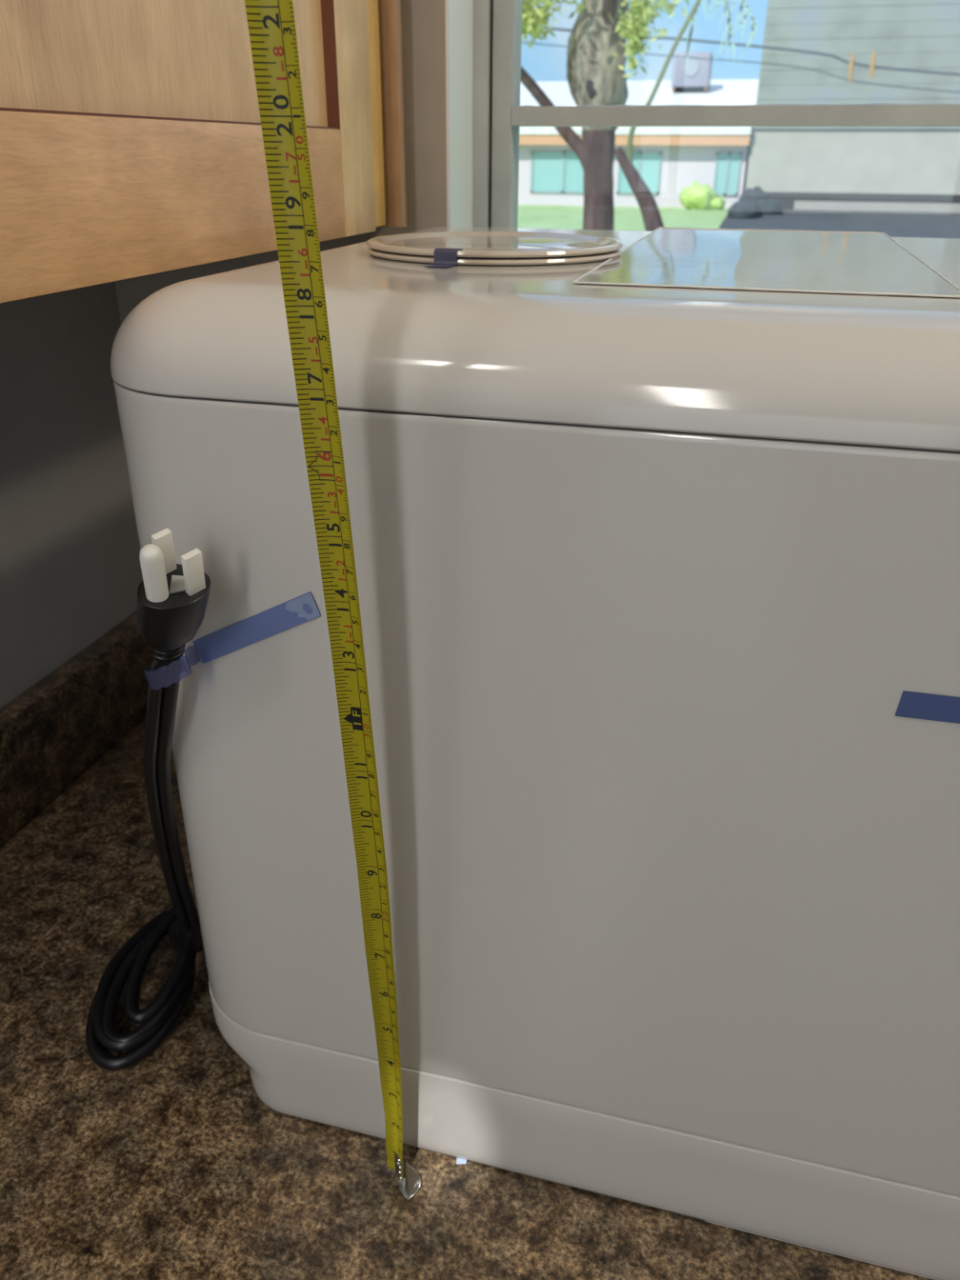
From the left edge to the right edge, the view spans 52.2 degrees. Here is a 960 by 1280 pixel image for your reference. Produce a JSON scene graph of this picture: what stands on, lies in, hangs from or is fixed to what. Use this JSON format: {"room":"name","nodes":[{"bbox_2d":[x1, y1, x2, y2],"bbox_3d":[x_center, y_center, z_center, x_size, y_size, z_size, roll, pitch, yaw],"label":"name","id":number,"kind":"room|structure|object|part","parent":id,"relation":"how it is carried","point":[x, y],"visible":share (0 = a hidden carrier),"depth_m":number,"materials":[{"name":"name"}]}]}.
{"room":"kitchen","nodes":[
{"label":"kitchen","id":0,"kind":"room"},
{"bbox_2d":[0,281,142,708],"bbox_3d":[-0.852,0.542,-0.677,0.100,2.440,3.920,7,27,13],"label":"wall","id":1,"kind":"structure","parent":0,"point":[71,572],"depth_m":0.83,"materials":[{"name":"paint"}]},
{"bbox_2d":[0,611,154,847],"bbox_3d":[-0.575,0.424,0.152,0.022,0.095,2.000,7,27,13],"label":"backsplash","id":2,"kind":"structure","parent":1,"relation":"attached to","point":[52,732],"depth_m":0.85,"materials":[{"name":"stone"}]},
{"bbox_2d":[0,0,406,303],"bbox_3d":[-0.257,-0.586,0.388,0.283,0.804,0.560,7,27,13],"label":"upper cabinet","id":3,"kind":"object","parent":1,"relation":"attached to","point":[131,143],"visible":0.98,"depth_m":0.45,"materials":[{"name":"brown wood"}]},
{"bbox_3d":[-0.146,-0.549,0.326,0.008,0.666,0.356,7,27,13],"label":"door panel","id":4,"kind":"part","parent":3,"relation":"part of","materials":[{"name":"brown wood"}]},
{"bbox_3d":[-0.145,-0.222,0.488,0.020,0.064,0.356,7,27,13],"label":"rail","id":5,"kind":"part","parent":3,"relation":"part of","materials":[{"name":"brown wood"}]},
{"bbox_3d":[-0.082,-0.664,0.544,0.018,0.802,0.036,7,27,13],"label":"frame","id":6,"kind":"part","parent":3,"relation":"part of","materials":[{"name":"brown wood"}]},
{"bbox_2d":[114,0,447,324],"bbox_3d":[1.213,-0.077,0.590,3.150,2.440,0.120,7,27,13],"label":"wall","id":7,"kind":"structure","parent":0,"point":[423,21],"depth_m":0.75,"materials":[{"name":"beige paint"}]},
{"bbox_2d":[444,0,959,227],"bbox_3d":[0.565,-0.486,0.575,1.193,1.080,0.104,7,27,13],"label":"window","id":8,"kind":"structure","parent":7,"relation":"in","point":[485,114],"depth_m":0.77,"materials":[{"name":"white"}]},
{"bbox_3d":[0.697,1.874,-0.542,3.350,0.050,4.020,7,27,13],"label":"floor","id":9,"kind":"structure","parent":0,"visible":0},
{"bbox_3d":[0.636,1.039,0.102,2.528,0.870,1.978,7,27,13],"label":"base cabinet","id":10,"kind":"object","parent":9,"relation":"on","visible":0},
{"bbox_2d":[0,611,934,1279],"bbox_3d":[0.645,0.594,-0.131,2.550,0.135,2.000,7,27,13],"label":"countertop","id":11,"kind":"structure","parent":10,"relation":"on","point":[171,1164],"depth_m":0.55,"materials":[{"name":"stone"}]},
{"bbox_2d":[244,0,421,1200],"bbox_3d":[-0.047,0.030,0.373,0.020,0.607,0.054,9,28,17],"label":"tape measure","id":12,"kind":"object","parent":11,"relation":"on","point":[271,24],"visible":1,"depth_m":0.32,"materials":[{"name":"yellow metal"}]},
{"bbox_2d":[110,226,959,1279],"bbox_3d":[0.185,0.013,0.580,0.628,0.457,0.468,7,27,13],"label":"countertop appliance","id":13,"kind":"object","parent":11,"relation":"on","point":[653,583],"depth_m":0.40,"materials":[{"name":"grey plastic"}]},
{"bbox_2d":[85,528,210,1070],"bbox_3d":[-0.187,0.093,0.514,0.087,0.369,0.217,-12,29,-24],"label":"power cord","id":14,"kind":"object","parent":13,"relation":"hanging from","point":[172,597],"visible":0.97,"depth_m":0.54,"materials":[{"name":"black rubber"}]},
{"bbox_3d":[-0.106,0.003,0.409,0.074,0.045,0.029,7,27,13],"label":"tape strip","id":15,"kind":"part","parent":13,"relation":"part of","materials":[{"name":"blue plastic"}]},
{"bbox_3d":[-0.016,-0.181,0.463,0.012,0.007,0.025,10,28,18],"label":"tape strip","id":16,"kind":"part","parent":13,"relation":"part of","materials":[{"name":"blue plastic"}]},
{"bbox_3d":[-0.010,0.285,0.539,0.006,0.003,0.005,3,27,6],"label":"tape strip","id":17,"kind":"part","parent":13,"relation":"part of","materials":[{"name":"white plastic"}]},
{"bbox_2d":[366,231,622,265],"bbox_3d":[0.008,-0.209,0.520,0.135,0.007,0.135,7,27,13],"label":"round cover","id":18,"kind":"object","parent":13,"relation":"on","point":[479,247],"visible":1,"depth_m":0.50,"materials":[{"name":"beige plastic"}]},
{"bbox_2d":[573,226,959,297],"bbox_3d":[0.155,-0.211,0.532,0.151,0.001,0.343,7,27,13],"label":"glass panel","id":19,"kind":"object","parent":13,"relation":"on","point":[865,263],"visible":1,"depth_m":0.47,"materials":[{"name":"grey"}]},
{"bbox_3d":[0.184,0.027,0.350,0.065,0.011,0.001,7,27,13],"label":"tape strip","id":20,"kind":"part","parent":13,"relation":"part of","materials":[{"name":"blue plastic"}]},
{"label":"outside","id":21,"kind":"structure","parent":0,"visible":0},
{"bbox_2d":[542,26,959,75],"bbox_3d":[1.713,-13.789,21.552,50.004,4.748,0.056,7,27,13],"label":"overhead wire","id":22,"kind":"object","parent":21,"point":[547,28],"visible":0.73,"depth_m":20.68,"materials":[{"name":"grey"}]},
{"bbox_2d":[848,53,854,81],"bbox_3d":[7.771,-11.985,20.537,0.096,0.502,0.100,7,27,13],"label":"spacer","id":23,"kind":"object","parent":22,"relation":"hanging from","point":[851,61],"visible":1,"depth_m":20.51,"materials":[{"name":"brown"}]},
{"bbox_2d":[870,51,875,79],"bbox_3d":[8.177,-11.970,20.422,0.096,0.502,0.100,7,27,13],"label":"spacer","id":24,"kind":"object","parent":22,"relation":"hanging from","point":[873,56],"visible":1,"depth_m":20.39,"materials":[{"name":"brown"}]},
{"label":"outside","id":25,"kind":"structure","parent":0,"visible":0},
{"bbox_2d":[521,41,959,93],"bbox_3d":[1.790,-13.604,21.968,50.002,4.621,0.024,7,27,13],"label":"overhead wire","id":26,"kind":"object","parent":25,"point":[522,42],"visible":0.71,"depth_m":21.11,"materials":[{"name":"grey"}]},
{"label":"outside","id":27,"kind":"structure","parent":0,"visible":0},
{"bbox_2d":[517,204,728,231],"bbox_3d":[29.418,-29.712,63.976,140.000,0.100,148.500,7,27,13],"label":"ground","id":28,"kind":"structure","parent":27,"point":[529,216],"depth_m":28.78,"materials":[{"name":"green plant"}]},
{"bbox_2d":[520,0,693,230],"bbox_3d":[0.888,-5.829,10.148,2.524,4.800,1.770,7,27,13],"label":"gnarled tree","id":29,"kind":"object","parent":28,"relation":"on","point":[597,49],"visible":0.61,"depth_m":10.25,"materials":[{"name":"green plant"}]},
{"bbox_2d":[518,79,759,208],"bbox_3d":[1.768,-19.716,38.514,17.420,4.400,9.550,7,27,13],"label":"house","id":30,"kind":"structure","parent":28,"relation":"on","point":[668,160],"depth_m":34.31,"materials":[{"name":"white painted stucco"},{"name":"orange painted trim"},{"name":"teal glass"}]},
{"bbox_3d":[2.413,-16.668,34.922,1.065,1.190,0.020,7,27,13],"label":"pane","id":31,"kind":"part","parent":30,"relation":"part of","materials":[{"name":"teal glass"}]},
{"bbox_3d":[3.538,-16.528,34.652,1.065,1.190,0.020,7,27,13],"label":"pane","id":32,"kind":"part","parent":30,"relation":"part of","materials":[{"name":"teal glass"}]},
{"bbox_3d":[5.205,-16.319,34.252,0.610,1.190,0.020,7,27,13],"label":"pane","id":33,"kind":"part","parent":30,"relation":"part of","materials":[{"name":"teal glass"}]},
{"bbox_3d":[5.891,-16.233,34.088,0.610,1.190,0.020,7,27,13],"label":"pane","id":34,"kind":"part","parent":30,"relation":"part of","materials":[{"name":"teal glass"}]},
{"bbox_2d":[671,51,712,91],"bbox_3d":[8.154,-21.848,37.726,1.400,1.255,1.350,7,27,13],"label":"rooftop unit","id":35,"kind":"object","parent":30,"relation":"on","point":[698,73],"visible":0.93,"depth_m":37.19,"materials":[{"name":"grey metal"}]},
{"bbox_3d":[7.579,-21.421,38.141,0.120,0.115,1.100,7,27,13],"label":"stand leg","id":36,"kind":"part","parent":35,"relation":"part of","materials":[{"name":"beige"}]},
{"bbox_2d":[683,58,698,75],"bbox_3d":[7.984,-21.663,37.112,0.560,0.560,0.040,7,27,13],"label":"fan grille","id":37,"kind":"object","parent":35,"relation":"attached to","point":[693,64],"depth_m":37.10,"materials":[{"name":"grey metal"}]},
{"bbox_3d":[8.243,-15.939,33.524,0.305,1.190,0.020,7,27,13],"label":"pane","id":38,"kind":"part","parent":30,"relation":"part of","materials":[{"name":"teal glass"}]},
{"bbox_3d":[8.634,-15.890,33.430,0.305,1.190,0.020,7,27,13],"label":"pane","id":39,"kind":"part","parent":30,"relation":"part of","materials":[{"name":"teal glass"}]},
{"bbox_2d":[614,0,758,231],"bbox_3d":[2.864,-7.458,13.938,1.870,4.457,0.340,7,27,13],"label":"slim tree","id":40,"kind":"object","parent":28,"relation":"on","point":[651,217],"visible":0.77,"depth_m":13.95,"materials":[{"name":"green plant"}]},
{"bbox_2d":[679,179,725,210],"bbox_3d":[7.485,-14.896,32.946,1.559,1.066,1.180,7,27,13],"label":"bush","id":41,"kind":"object","parent":28,"relation":"on","point":[695,197],"visible":0.97,"depth_m":32.67,"materials":[{"name":"green plant"}]},
{"bbox_2d":[727,186,783,219],"bbox_3d":[8.305,-13.040,29.716,1.546,1.211,4.359,11,28,20],"label":"rock","id":42,"kind":"object","parent":28,"relation":"on","point":[753,203],"visible":0.68,"depth_m":30.03,"materials":[{"name":"grey stone"}]},
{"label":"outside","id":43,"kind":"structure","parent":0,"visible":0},
{"bbox_2d":[718,208,959,238],"bbox_3d":[48.602,-11.327,27.121,81.460,0.020,58.000,7,27,13],"label":"driveway","id":44,"kind":"structure","parent":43,"point":[893,224],"depth_m":26.84,"materials":[{"name":"concrete"}]},
{"bbox_2d":[745,0,959,213],"bbox_3d":[21.232,-19.025,32.953,22.860,8.320,9.600,7,27,13],"label":"outbuilding","id":45,"kind":"structure","parent":44,"relation":"on","point":[905,169],"depth_m":31.48,"materials":[{"name":"beige paint"}]}
]}

